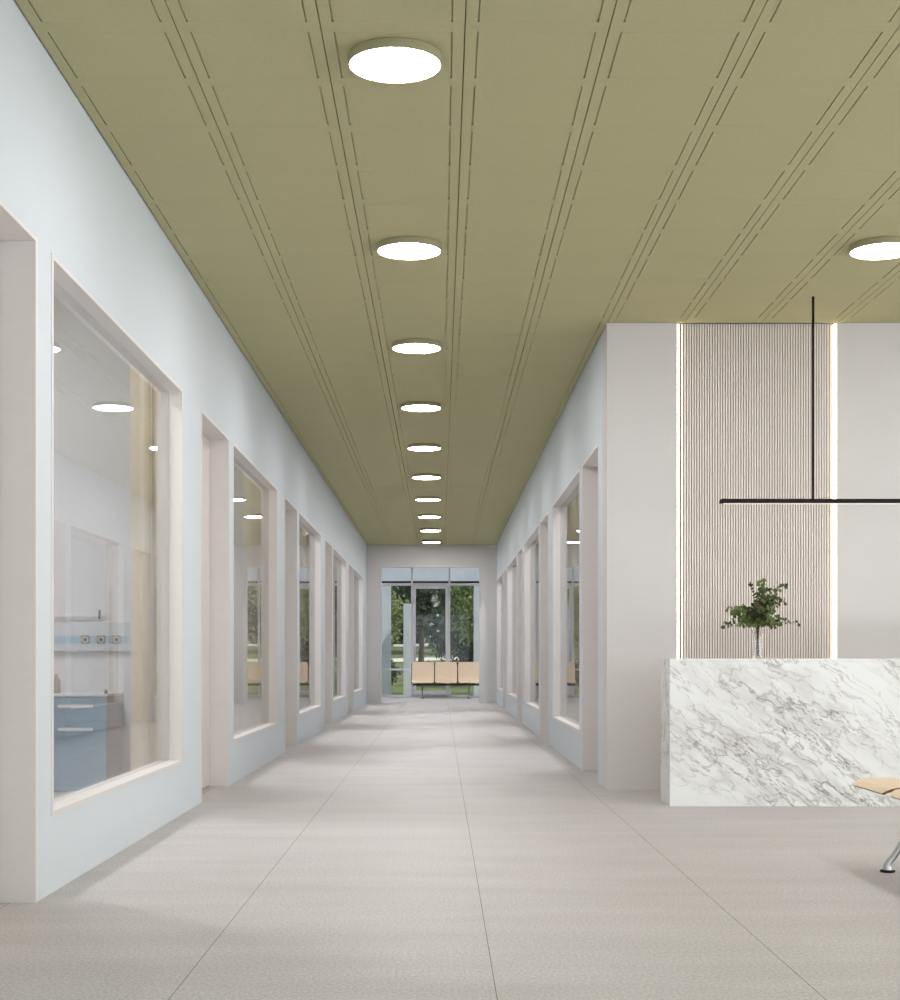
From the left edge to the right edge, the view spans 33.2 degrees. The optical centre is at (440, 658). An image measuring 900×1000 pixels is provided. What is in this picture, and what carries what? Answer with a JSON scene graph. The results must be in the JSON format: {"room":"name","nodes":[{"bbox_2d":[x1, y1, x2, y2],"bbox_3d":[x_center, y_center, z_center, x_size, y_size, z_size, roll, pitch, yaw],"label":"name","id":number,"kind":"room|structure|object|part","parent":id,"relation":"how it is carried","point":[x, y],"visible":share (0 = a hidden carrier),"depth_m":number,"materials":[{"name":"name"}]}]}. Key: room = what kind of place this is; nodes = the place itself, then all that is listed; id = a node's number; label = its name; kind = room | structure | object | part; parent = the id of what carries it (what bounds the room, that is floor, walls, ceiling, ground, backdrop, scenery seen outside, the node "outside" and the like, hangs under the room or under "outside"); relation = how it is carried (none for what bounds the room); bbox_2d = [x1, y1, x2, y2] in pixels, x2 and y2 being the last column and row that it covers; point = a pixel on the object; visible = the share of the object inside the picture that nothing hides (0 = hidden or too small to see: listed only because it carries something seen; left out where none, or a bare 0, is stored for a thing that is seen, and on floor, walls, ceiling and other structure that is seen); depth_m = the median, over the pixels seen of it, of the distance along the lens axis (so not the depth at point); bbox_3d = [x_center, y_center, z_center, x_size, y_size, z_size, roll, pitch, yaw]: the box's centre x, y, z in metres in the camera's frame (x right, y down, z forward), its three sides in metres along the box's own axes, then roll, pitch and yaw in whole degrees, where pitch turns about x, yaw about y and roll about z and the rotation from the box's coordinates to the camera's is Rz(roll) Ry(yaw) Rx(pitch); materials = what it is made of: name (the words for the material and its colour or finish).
{"room":"hospital reception lobby","nodes":[
{"label":"hospital reception lobby","id":0,"kind":"room"},
{"bbox_2d":[54,290,130,773],"bbox_3d":[-4.216,-1.073,18.200,4.768,4.200,43.800,0,0,0],"label":"wall","id":1,"kind":"structure","parent":0,"point":[92,378],"depth_m":12.15,"materials":[{"name":"paint"}]},
{"bbox_2d":[54,610,101,618],"bbox_3d":[-3.083,-0.352,12.120,0.735,0.075,0.060,0,0,0],"label":"rail","id":2,"kind":"object","parent":1,"relation":"attached to","point":[99,615],"visible":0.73,"depth_m":12.11,"materials":[{"name":"white plastic"}]},
{"bbox_2d":[54,622,129,650],"bbox_3d":[-2.962,-0.173,12.116,0.975,0.235,0.068,0,0,0],"label":"wall panel","id":3,"kind":"object","parent":1,"relation":"attached to","point":[68,636],"visible":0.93,"depth_m":12.11,"materials":[{"name":"grey plastic"}]},
{"bbox_2d":[81,635,89,643],"bbox_3d":[-2.840,-0.151,12.094,0.066,0.066,0.013,0,0,0],"label":"socket","id":4,"kind":"object","parent":3,"relation":"attached to","point":[85,639],"depth_m":12.09,"materials":[{"name":"white plastic"}]},
{"bbox_2d":[97,635,104,643],"bbox_3d":[-2.715,-0.151,12.094,0.066,0.066,0.013,0,0,0],"label":"socket","id":5,"kind":"object","parent":3,"relation":"attached to","point":[100,638],"depth_m":12.09,"materials":[{"name":"white plastic"}]},
{"bbox_2d":[113,635,120,643],"bbox_3d":[-2.590,-0.151,12.094,0.066,0.066,0.013,0,0,0],"label":"socket","id":6,"kind":"object","parent":3,"relation":"attached to","point":[116,638],"depth_m":12.09,"materials":[{"name":"white plastic"}]},
{"bbox_2d":[0,0,366,900],"bbox_3d":[-1.766,-1.073,15.700,0.130,4.200,38.400,0,0,0],"label":"wall","id":7,"kind":"structure","parent":0,"point":[59,175],"depth_m":8.29,"materials":[{"name":"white paint"}]},
{"bbox_2d":[0,199,37,902],"bbox_3d":[-1.797,-0.373,5.662,0.198,2.800,1.425,0,0,0],"label":"door","id":8,"kind":"structure","parent":7,"relation":"in","point":[18,244],"depth_m":6.34,"materials":[{"name":"white paint"}]},
{"bbox_2d":[51,253,182,815],"bbox_3d":[-1.768,-0.541,8.289,0.139,2.463,3.373,0,0,0],"label":"window","id":9,"kind":"structure","parent":7,"relation":"in","point":[63,282],"depth_m":9.94,"materials":[{"name":"white paint"}]},
{"bbox_2d":[201,409,228,802],"bbox_3d":[-1.797,-0.373,11.453,0.198,2.800,1.425,0,0,0],"label":"door","id":10,"kind":"structure","parent":7,"relation":"in","point":[214,442],"depth_m":12.13,"materials":[{"name":"white paint"}]},
{"bbox_2d":[233,443,276,741],"bbox_3d":[-1.768,-0.541,14.079,0.139,2.463,3.373,0,0,0],"label":"window","id":11,"kind":"structure","parent":7,"relation":"in","point":[254,494],"depth_m":14.41,"materials":[{"name":"clear glass"}]},
{"bbox_2d":[285,497,296,744],"bbox_3d":[-1.797,-0.373,17.242,0.198,2.800,1.425,0,0,0],"label":"door","id":12,"kind":"structure","parent":7,"relation":"in","point":[290,509],"depth_m":17.92,"materials":[{"name":"white paint"}]},
{"bbox_2d":[299,512,320,715],"bbox_3d":[-1.768,-0.541,19.869,0.139,2.463,3.373,0,0,0],"label":"window","id":13,"kind":"structure","parent":7,"relation":"in","point":[309,536],"depth_m":20.59,"materials":[{"name":"white paint"}]},
{"bbox_3d":[-1.784,-0.541,19.869,0.005,2.423,3.301,0,0,0],"label":"glass pane","id":14,"kind":"part","parent":13,"relation":"part of","materials":[{"name":"clear glass"}]},
{"bbox_2d":[325,539,331,723],"bbox_3d":[-1.797,-0.373,23.032,0.198,2.800,1.425,0,0,0],"label":"door","id":15,"kind":"structure","parent":7,"relation":"in","point":[328,547],"depth_m":23.71,"materials":[{"name":"white paint"}]},
{"bbox_2d":[333,547,345,701],"bbox_3d":[-1.768,-0.541,25.659,0.139,2.463,3.373,0,0,0],"label":"window","id":16,"kind":"structure","parent":7,"relation":"in","point":[339,563],"depth_m":26.73,"materials":[{"name":"clear glass"}]},
{"bbox_3d":[-1.784,-0.541,25.659,0.005,2.423,3.301,0,0,0],"label":"glass pane","id":17,"kind":"part","parent":16,"relation":"part of","materials":[{"name":"clear glass"}]},
{"bbox_2d":[349,564,352,710],"bbox_3d":[-1.797,-0.373,28.823,0.198,2.800,1.425,0,0,0],"label":"door","id":18,"kind":"structure","parent":7,"relation":"in","point":[350,566],"depth_m":29.50,"materials":[{"name":"white paint"}]},
{"bbox_2d":[354,569,362,692],"bbox_3d":[-1.768,-0.541,31.448,0.139,2.463,3.373,0,0,0],"label":"window","id":19,"kind":"structure","parent":7,"relation":"in","point":[358,579],"depth_m":32.96,"materials":[{"name":"clear glass"}]},
{"bbox_3d":[-1.784,-0.541,31.448,0.005,2.423,3.301,0,0,0],"label":"glass pane","id":20,"kind":"part","parent":19,"relation":"part of","materials":[{"name":"clear glass"}]},
{"bbox_2d":[367,545,496,702],"bbox_3d":[-0.199,-0.796,34.975,3.005,3.647,0.150,0,0,0],"label":"wall","id":21,"kind":"structure","parent":0,"point":[484,557],"depth_m":34.90,"materials":[{"name":"white paint"}]},
{"bbox_2d":[381,567,479,702],"bbox_3d":[-0.225,-0.548,34.975,2.300,3.150,0.170,0,0,0],"label":"trim","id":22,"kind":"structure","parent":21,"relation":"attached to","point":[381,567],"depth_m":34.97,"materials":[{"name":"white paint"}]},
{"bbox_2d":[0,697,899,999],"bbox_3d":[0.750,1.127,18.225,14.700,0.200,43.850,0,0,0],"label":"floor","id":23,"kind":"structure","parent":0,"point":[406,848],"depth_m":6.60,"materials":[{"name":"tile"}]},
{"bbox_2d":[54,692,121,791],"bbox_3d":[-2.795,0.649,11.855,0.482,0.755,0.570,0,0,0],"label":"base cabinet","id":24,"kind":"object","parent":23,"relation":"on","point":[87,725],"visible":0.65,"depth_m":11.60,"materials":[{"name":"blue laminate"}]},
{"bbox_2d":[54,674,60,692],"bbox_3d":[-2.985,0.197,11.750,0.064,0.150,0.064,0,0,0],"label":"bottle","id":25,"kind":"object","parent":24,"relation":"on","point":[57,682],"visible":0.91,"depth_m":11.73,"materials":[{"name":"white plastic"}]},
{"bbox_3d":[-2.795,0.367,11.585,0.270,0.024,0.030,0,0,0],"label":"handle","id":26,"kind":"part","parent":24,"relation":"part of","materials":[{"name":"white plastic"}]},
{"bbox_3d":[-2.795,0.545,11.585,0.270,0.024,0.030,0,0,0],"label":"handle","id":27,"kind":"part","parent":24,"relation":"part of","materials":[{"name":"white plastic"}]},
{"bbox_3d":[-2.795,0.389,11.610,0.466,0.186,0.020,0,0,0],"label":"drawer","id":28,"kind":"part","parent":24,"relation":"part of","materials":[{"name":"blue laminate"}]},
{"bbox_3d":[-2.795,0.752,11.610,0.466,0.533,0.020,0,0,0],"label":"door","id":29,"kind":"part","parent":24,"relation":"part of","materials":[{"name":"blue laminate"}]},
{"bbox_2d":[411,662,478,697],"bbox_3d":[0.455,0.559,38.968,2.396,0.935,0.626,0,0,0],"label":"bench","id":30,"kind":"object","parent":23,"relation":"on","point":[421,672],"visible":0.83,"depth_m":39.18,"materials":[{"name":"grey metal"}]},
{"bbox_2d":[661,659,899,805],"bbox_3d":[3.447,0.514,10.880,3.706,1.026,0.800,0,0,0],"label":"reception desk","id":31,"kind":"object","parent":23,"relation":"on","point":[735,732],"visible":1,"depth_m":10.48,"materials":[{"name":"white stone"}]},
{"bbox_3d":[1.604,0.524,10.700,0.020,1.006,0.400,0,0,0],"label":"panel","id":32,"kind":"part","parent":31,"relation":"part of","materials":[{"name":"white stone"}]},
{"bbox_2d":[752,629,762,658],"bbox_3d":[2.245,-0.102,10.680,0.084,0.205,0.084,0,0,0],"label":"glass vase","id":33,"kind":"object","parent":31,"relation":"on","point":[757,653],"visible":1,"depth_m":10.65,"materials":[{"name":"clear glass"}]},
{"bbox_2d":[721,578,800,629],"bbox_3d":[2.274,-0.293,10.670,0.572,0.543,0.274,0,0,0],"label":"bouquet","id":34,"kind":"object","parent":33,"relation":"in","point":[758,614],"visible":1,"depth_m":10.64,"materials":[{"name":"green plant"}]},
{"bbox_2d":[661,659,899,660],"bbox_3d":[3.447,0.011,10.690,3.706,0.020,0.420,0,0,0],"label":"countertop","id":35,"kind":"structure","parent":31,"relation":"on","point":[661,659],"depth_m":10.48,"materials":[{"name":"white stone"}]},
{"bbox_2d":[854,777,899,872],"bbox_3d":[2.363,0.559,6.645,0.626,0.935,1.796,0,0,0],"label":"bench","id":36,"kind":"object","parent":23,"relation":"on","point":[880,785],"visible":1,"depth_m":7.24,"materials":[{"name":"beige wood"}]},
{"bbox_2d":[15,0,899,544],"bbox_3d":[1.051,-2.971,18.242,15.906,0.703,45.331,0,0,0],"label":"ceiling","id":37,"kind":"structure","parent":0,"point":[622,161],"depth_m":8.40,"materials":[{"name":"green paint"}]},
{"bbox_2d":[348,37,441,83],"bbox_3d":[-0.196,-2.598,6.567,0.410,0.044,0.410,0,0,0],"label":"ceiling light","id":38,"kind":"object","parent":37,"relation":"attached to","point":[393,60],"visible":1,"depth_m":6.51,"materials":[{"name":"white plastic"}]},
{"bbox_2d":[377,236,440,259],"bbox_3d":[-0.196,-2.598,9.567,0.410,0.044,0.410,0,0,0],"label":"ceiling light","id":39,"kind":"object","parent":37,"relation":"attached to","point":[403,247],"visible":1,"depth_m":9.49,"materials":[{"name":"white plastic"}]},
{"bbox_2d":[378,243,439,259],"bbox_3d":[-0.196,-2.581,9.567,0.395,0.010,0.395,0,0,0],"label":"diffuser","id":40,"kind":"object","parent":39,"relation":"attached to","point":[400,251],"depth_m":9.54,"materials":[{"name":"white plastic"}]},
{"bbox_2d":[392,339,440,353],"bbox_3d":[-0.196,-2.598,12.567,0.410,0.044,0.410,0,0,0],"label":"ceiling light","id":41,"kind":"object","parent":37,"relation":"attached to","point":[412,346],"visible":1,"depth_m":12.48,"materials":[{"name":"white plastic"}]},
{"bbox_2d":[393,344,439,352],"bbox_3d":[-0.196,-2.581,12.567,0.395,0.010,0.395,0,0,0],"label":"diffuser","id":42,"kind":"object","parent":41,"relation":"attached to","point":[403,348],"depth_m":12.56,"materials":[{"name":"white plastic"}]},
{"bbox_2d":[401,401,440,411],"bbox_3d":[-0.196,-2.598,15.567,0.410,0.044,0.410,0,0,0],"label":"ceiling light","id":43,"kind":"object","parent":37,"relation":"attached to","point":[417,406],"visible":1,"depth_m":15.45,"materials":[{"name":"white plastic"}]},
{"bbox_2d":[402,405,439,410],"bbox_3d":[-0.196,-2.581,15.567,0.395,0.010,0.395,0,0,0],"label":"diffuser","id":44,"kind":"object","parent":43,"relation":"attached to","point":[405,407],"depth_m":15.51,"materials":[{"name":"white plastic"}]},
{"bbox_2d":[407,443,440,450],"bbox_3d":[-0.196,-2.598,18.567,0.410,0.044,0.410,0,0,0],"label":"ceiling light","id":45,"kind":"object","parent":37,"relation":"attached to","point":[417,446],"visible":1,"depth_m":18.45,"materials":[{"name":"white"}]},
{"bbox_2d":[408,447,439,450],"bbox_3d":[-0.196,-2.581,18.567,0.395,0.010,0.395,0,0,0],"label":"diffuser","id":46,"kind":"object","parent":45,"relation":"attached to","point":[410,448],"depth_m":18.54,"materials":[{"name":"white plastic"}]},
{"bbox_2d":[412,473,440,479],"bbox_3d":[-0.196,-2.598,21.567,0.410,0.044,0.410,0,0,0],"label":"ceiling light","id":47,"kind":"object","parent":37,"relation":"attached to","point":[423,476],"visible":1,"depth_m":21.45,"materials":[{"name":"white"}]},
{"bbox_2d":[413,476,439,479],"bbox_3d":[-0.196,-2.581,21.567,0.395,0.010,0.395,0,0,0],"label":"diffuser","id":48,"kind":"object","parent":47,"relation":"attached to","point":[414,477],"depth_m":21.51,"materials":[{"name":"white plastic"}]},
{"bbox_2d":[415,496,440,500],"bbox_3d":[-0.196,-2.598,24.567,0.410,0.044,0.410,0,0,0],"label":"ceiling light","id":49,"kind":"object","parent":37,"relation":"attached to","point":[420,498],"visible":1,"depth_m":24.45,"materials":[{"name":"white"}]},
{"bbox_2d":[417,499,438,500],"bbox_3d":[-0.196,-2.581,24.567,0.395,0.010,0.395,0,0,0],"label":"diffuser","id":50,"kind":"object","parent":49,"relation":"attached to","point":[417,499],"depth_m":24.57,"materials":[{"name":"white plastic"}]},
{"bbox_2d":[418,514,440,517],"bbox_3d":[-0.196,-2.598,27.567,0.410,0.044,0.410,0,0,0],"label":"ceiling light","id":51,"kind":"object","parent":37,"relation":"attached to","point":[419,515],"visible":1,"depth_m":27.43,"materials":[{"name":"white"}]},
{"bbox_2d":[419,516,438,517],"bbox_3d":[-0.196,-2.581,27.567,0.395,0.010,0.395,0,0,0],"label":"diffuser","id":52,"kind":"object","parent":51,"relation":"attached to","point":[419,516],"depth_m":27.54,"materials":[{"name":"white plastic"}]},
{"bbox_2d":[420,528,440,531],"bbox_3d":[-0.196,-2.598,30.567,0.410,0.044,0.410,0,0,0],"label":"ceiling light","id":53,"kind":"object","parent":37,"relation":"attached to","point":[422,529],"visible":1,"depth_m":30.42,"materials":[{"name":"white plastic"}]},
{"bbox_2d":[422,540,439,542],"bbox_3d":[-0.196,-2.598,33.567,0.410,0.044,0.410,0,0,0],"label":"ceiling light","id":54,"kind":"object","parent":37,"relation":"attached to","point":[423,541],"visible":1,"depth_m":33.43,"materials":[{"name":"white plastic"}]},
{"bbox_2d":[719,296,899,503],"bbox_3d":[3.520,-1.867,10.930,3.000,1.501,0.050,0,0,0],"label":"pendant light","id":55,"kind":"object","parent":37,"relation":"hanging from","point":[721,501],"visible":1,"depth_m":10.91,"materials":[{"name":"black metal"}]},
{"bbox_2d":[723,503,899,503],"bbox_3d":[3.520,-1.120,10.930,2.940,0.005,0.034,0,0,0],"label":"diffuser","id":56,"kind":"object","parent":55,"relation":"attached to","point":[723,503],"depth_m":10.91,"materials":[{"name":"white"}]},
{"bbox_3d":[2.700,-1.886,10.930,0.018,1.464,0.019,0,0,0],"label":"rod","id":57,"kind":"part","parent":55,"relation":"part of","materials":[{"name":"black metal"}]},
{"bbox_2d":[849,236,899,259],"bbox_3d":[2.804,-2.598,9.567,0.410,0.044,0.410,0,0,0],"label":"ceiling light","id":58,"kind":"object","parent":37,"relation":"attached to","point":[886,247],"visible":1,"depth_m":9.52,"materials":[{"name":"white plastic"}]},
{"bbox_2d":[850,243,899,258],"bbox_3d":[2.804,-2.581,9.567,0.395,0.010,0.395,0,0,0],"label":"diffuser","id":59,"kind":"object","parent":58,"relation":"attached to","point":[857,250],"depth_m":9.55,"materials":[{"name":"white plastic"}]},
{"bbox_2d":[497,332,602,785],"bbox_3d":[1.369,-1.073,23.500,0.130,4.200,22.800,0,0,0],"label":"wall","id":60,"kind":"structure","parent":0,"point":[578,429],"depth_m":16.22,"materials":[{"name":"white paint"}]},
{"bbox_2d":[497,573,502,690],"bbox_3d":[1.371,-0.541,33.025,0.139,2.463,3.150,0,0,0],"label":"window","id":61,"kind":"structure","parent":60,"relation":"in","point":[500,580],"depth_m":34.57,"materials":[{"name":"clear glass"}]},
{"bbox_3d":[1.387,-0.541,33.025,0.005,2.423,3.078,0,0,0],"label":"glass pane","id":62,"kind":"part","parent":61,"relation":"part of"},
{"bbox_2d":[503,569,505,707],"bbox_3d":[1.400,-0.373,30.505,0.198,2.800,1.430,0,0,0],"label":"door","id":63,"kind":"structure","parent":60,"relation":"in","point":[504,572],"depth_m":31.18,"materials":[{"name":"white paint"}]},
{"bbox_2d":[508,554,516,698],"bbox_3d":[1.371,-0.541,27.355,0.139,2.463,3.390,0,0,0],"label":"window","id":64,"kind":"structure","parent":60,"relation":"in","point":[512,567],"depth_m":28.86,"materials":[{"name":"clear glass"}]},
{"bbox_3d":[1.387,-0.541,27.355,0.005,2.423,3.318,0,0,0],"label":"glass pane","id":65,"kind":"part","parent":64,"relation":"part of","materials":[{"name":"clear glass"}]},
{"bbox_2d":[517,547,521,718],"bbox_3d":[1.400,-0.373,24.715,0.198,2.800,1.430,0,0,0],"label":"door","id":66,"kind":"structure","parent":60,"relation":"in","point":[519,554],"depth_m":25.40,"materials":[{"name":"white paint"}]},
{"bbox_2d":[525,524,538,710],"bbox_3d":[1.371,-0.541,21.565,0.139,2.463,3.390,0,0,0],"label":"window","id":67,"kind":"structure","parent":60,"relation":"in","point":[532,543],"depth_m":22.61,"materials":[{"name":"white paint"}]},
{"bbox_3d":[1.387,-0.541,21.565,0.005,2.423,3.318,0,0,0],"label":"glass pane","id":68,"kind":"part","parent":67,"relation":"part of","materials":[{"name":"clear glass"}]},
{"bbox_2d":[540,512,547,737],"bbox_3d":[1.400,-0.373,18.925,0.198,2.800,1.430,0,0,0],"label":"door","id":69,"kind":"structure","parent":60,"relation":"in","point":[544,522],"depth_m":19.61,"materials":[{"name":"white paint"}]},
{"bbox_2d":[553,468,579,731],"bbox_3d":[1.371,-0.541,15.775,0.139,2.463,3.390,0,0,0],"label":"window","id":70,"kind":"structure","parent":60,"relation":"in","point":[566,509],"depth_m":16.41,"materials":[{"name":"clear glass"}]},
{"bbox_3d":[1.387,-0.541,15.775,0.005,2.423,3.318,0,0,0],"label":"glass pane","id":71,"kind":"part","parent":70,"relation":"part of","materials":[{"name":"clear glass"}]},
{"bbox_2d":[582,443,598,782],"bbox_3d":[1.400,-0.373,13.135,0.198,2.800,1.430,0,0,0],"label":"door","id":72,"kind":"structure","parent":60,"relation":"in","point":[590,467],"depth_m":13.81,"materials":[{"name":"white paint"}]},
{"bbox_2d":[603,323,899,789],"bbox_3d":[4.702,-0.822,11.950,6.796,3.697,0.300,0,0,0],"label":"wall","id":73,"kind":"structure","parent":0,"point":[640,359],"depth_m":11.80,"materials":[{"name":"white paint"}]},
{"bbox_2d":[677,323,832,325],"bbox_3d":[2.477,-0.822,12.000,1.246,3.697,0.200,0,0,0],"label":"niche","id":74,"kind":"object","parent":73,"relation":"in","point":[677,323],"visible":0.07,"depth_m":11.90,"materials":[{"name":"white paint"}]},
{"bbox_2d":[677,324,678,658],"bbox_3d":[1.861,-0.794,11.850,0.015,3.643,0.100,0,0,0],"label":"light strip","id":75,"kind":"object","parent":74,"relation":"attached to","point":[677,324],"visible":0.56,"depth_m":11.80,"materials":[{"name":"metal"}]},
{"bbox_2d":[679,324,830,658],"bbox_3d":[2.477,-0.794,11.857,1.180,3.643,0.085,0,0,0],"label":"panel","id":76,"kind":"object","parent":74,"relation":"attached to","point":[745,391],"visible":0.62,"depth_m":11.82,"materials":[{"name":"beige wood"}]},
{"bbox_2d":[831,324,835,658],"bbox_3d":[3.088,-0.794,11.850,0.022,3.643,0.100,0,0,0],"label":"light strip","id":77,"kind":"object","parent":74,"relation":"attached to","point":[833,327],"visible":0.56,"depth_m":11.81,"materials":[{"name":"metal"}]},
{"bbox_2d":[833,324,835,658],"bbox_3d":[3.088,-0.798,11.820,0.020,3.631,0.040,0,0,0],"label":"diffuser","id":78,"kind":"object","parent":77,"relation":"attached to","point":[834,325],"depth_m":11.80,"materials":[{"name":"white plastic"}]},
{"bbox_3d":[-0.075,-0.797,40.025,12.750,3.647,0.150,0,0,0],"label":"wall","id":79,"kind":"structure","parent":0,"visible":0},
{"bbox_2d":[382,568,478,696],"bbox_3d":[-0.280,-0.786,40.000,9.150,3.627,0.100,0,0,0],"label":"window","id":80,"kind":"structure","parent":79,"relation":"in","point":[411,584],"depth_m":39.95,"materials":[{"name":"white metal"}]},
{"bbox_2d":[413,586,447,694],"bbox_3d":[-0.250,-0.480,39.899,0.934,2.885,0.102,0,0,0],"label":"door","id":81,"kind":"structure","parent":80,"relation":"attached to","point":[415,692],"depth_m":39.90,"materials":[{"name":"white metal"}]},
{"bbox_3d":[-0.075,-2.962,18.175,13.050,0.723,43.750,0,0,0],"label":"ceiling","id":82,"kind":"structure","parent":0,"visible":0},
{"bbox_2d":[130,363,160,770],"bbox_3d":[-1.961,-1.058,10.500,0.104,4.129,1.640,0,0,0],"label":"curtain","id":83,"kind":"object","parent":82,"relation":"hanging from","point":[145,398],"visible":0.34,"depth_m":9.89,"materials":[{"name":"beige fabric"}]},
{"label":"outside","id":84,"kind":"structure","parent":0,"visible":0},
{"bbox_2d":[391,645,473,694],"bbox_3d":[0.000,0.112,70.100,50.000,1.950,60.000,0,0,0],"label":"ground","id":85,"kind":"structure","parent":84,"point":[397,688],"depth_m":50.75,"materials":[{"name":"green plant"}]},
{"bbox_2d":[391,660,401,685],"bbox_3d":[-1.778,0.366,47.996,0.999,1.318,1.169,0,0,-44],"label":"shrub","id":86,"kind":"object","parent":85,"relation":"on","point":[395,672],"visible":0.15,"depth_m":47.90,"materials":[{"name":"green plant"}]},
{"bbox_2d":[391,586,408,650],"bbox_3d":[-2.031,-1.063,52.040,2.243,3.779,2.167,0,0,0],"label":"tree","id":87,"kind":"object","parent":85,"relation":"on","point":[395,613],"visible":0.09,"depth_m":51.88,"materials":[{"name":"green plant"}]},
{"bbox_2d":[403,604,410,694],"bbox_3d":[-0.927,-0.223,43.475,0.255,2.700,0.250,0,0,0],"label":"post","id":88,"kind":"object","parent":85,"relation":"on","point":[406,607],"visible":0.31,"depth_m":43.35,"materials":[{"name":"metal"}]},
{"bbox_2d":[391,586,456,661],"bbox_3d":[-0.875,-2.525,58.020,3.926,6.322,3.834,0,0,-41],"label":"tree","id":89,"kind":"object","parent":85,"relation":"on","point":[423,596],"visible":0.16,"depth_m":57.57,"materials":[{"name":"green plant"}]},
{"bbox_3d":[-0.875,-3.247,58.020,3.926,4.878,3.834,0,0,-41],"label":"crown","id":90,"kind":"part","parent":89,"relation":"part of","materials":[{"name":"green plant"}]},
{"bbox_2d":[391,657,458,661],"bbox_3d":[0.000,0.057,67.250,50.000,0.266,3.497,0,0,0],"label":"path","id":91,"kind":"structure","parent":85,"relation":"on","point":[425,658],"depth_m":67.40,"materials":[{"name":"grey concrete"}]},
{"bbox_2d":[391,643,459,646],"bbox_3d":[0.000,-0.754,84.000,50.000,0.278,4.997,0,0,0],"label":"path","id":92,"kind":"structure","parent":85,"relation":"on","point":[397,645],"depth_m":83.34,"materials":[{"name":"grey concrete"}]},
{"bbox_2d":[391,589,464,643],"bbox_3d":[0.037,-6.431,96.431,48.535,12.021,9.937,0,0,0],"label":"tree","id":93,"kind":"object","parent":85,"relation":"on","point":[434,621],"visible":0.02,"depth_m":95.12,"materials":[{"name":"green plant"}]},
{"bbox_2d":[382,568,478,694],"bbox_3d":[-0.200,-1.023,44.025,9.600,4.300,0.450,0,0,0],"label":"entrance canopy","id":94,"kind":"object","parent":85,"relation":"on","point":[389,575],"visible":0.1,"depth_m":43.85,"materials":[{"name":"metal"}]},
{"bbox_2d":[420,587,473,683],"bbox_3d":[0.882,-1.054,50.935,2.960,3.936,2.783,0,0,-27],"label":"tree","id":95,"kind":"object","parent":85,"relation":"on","point":[467,655],"visible":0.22,"depth_m":50.75,"materials":[{"name":"green plant"}]},
{"bbox_2d":[450,586,473,650],"bbox_3d":[1.395,-1.190,48.529,2.480,4.395,2.865,0,0,0],"label":"tree","id":96,"kind":"object","parent":85,"relation":"on","point":[468,599],"visible":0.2,"depth_m":48.06,"materials":[{"name":"green plant"}]}
]}

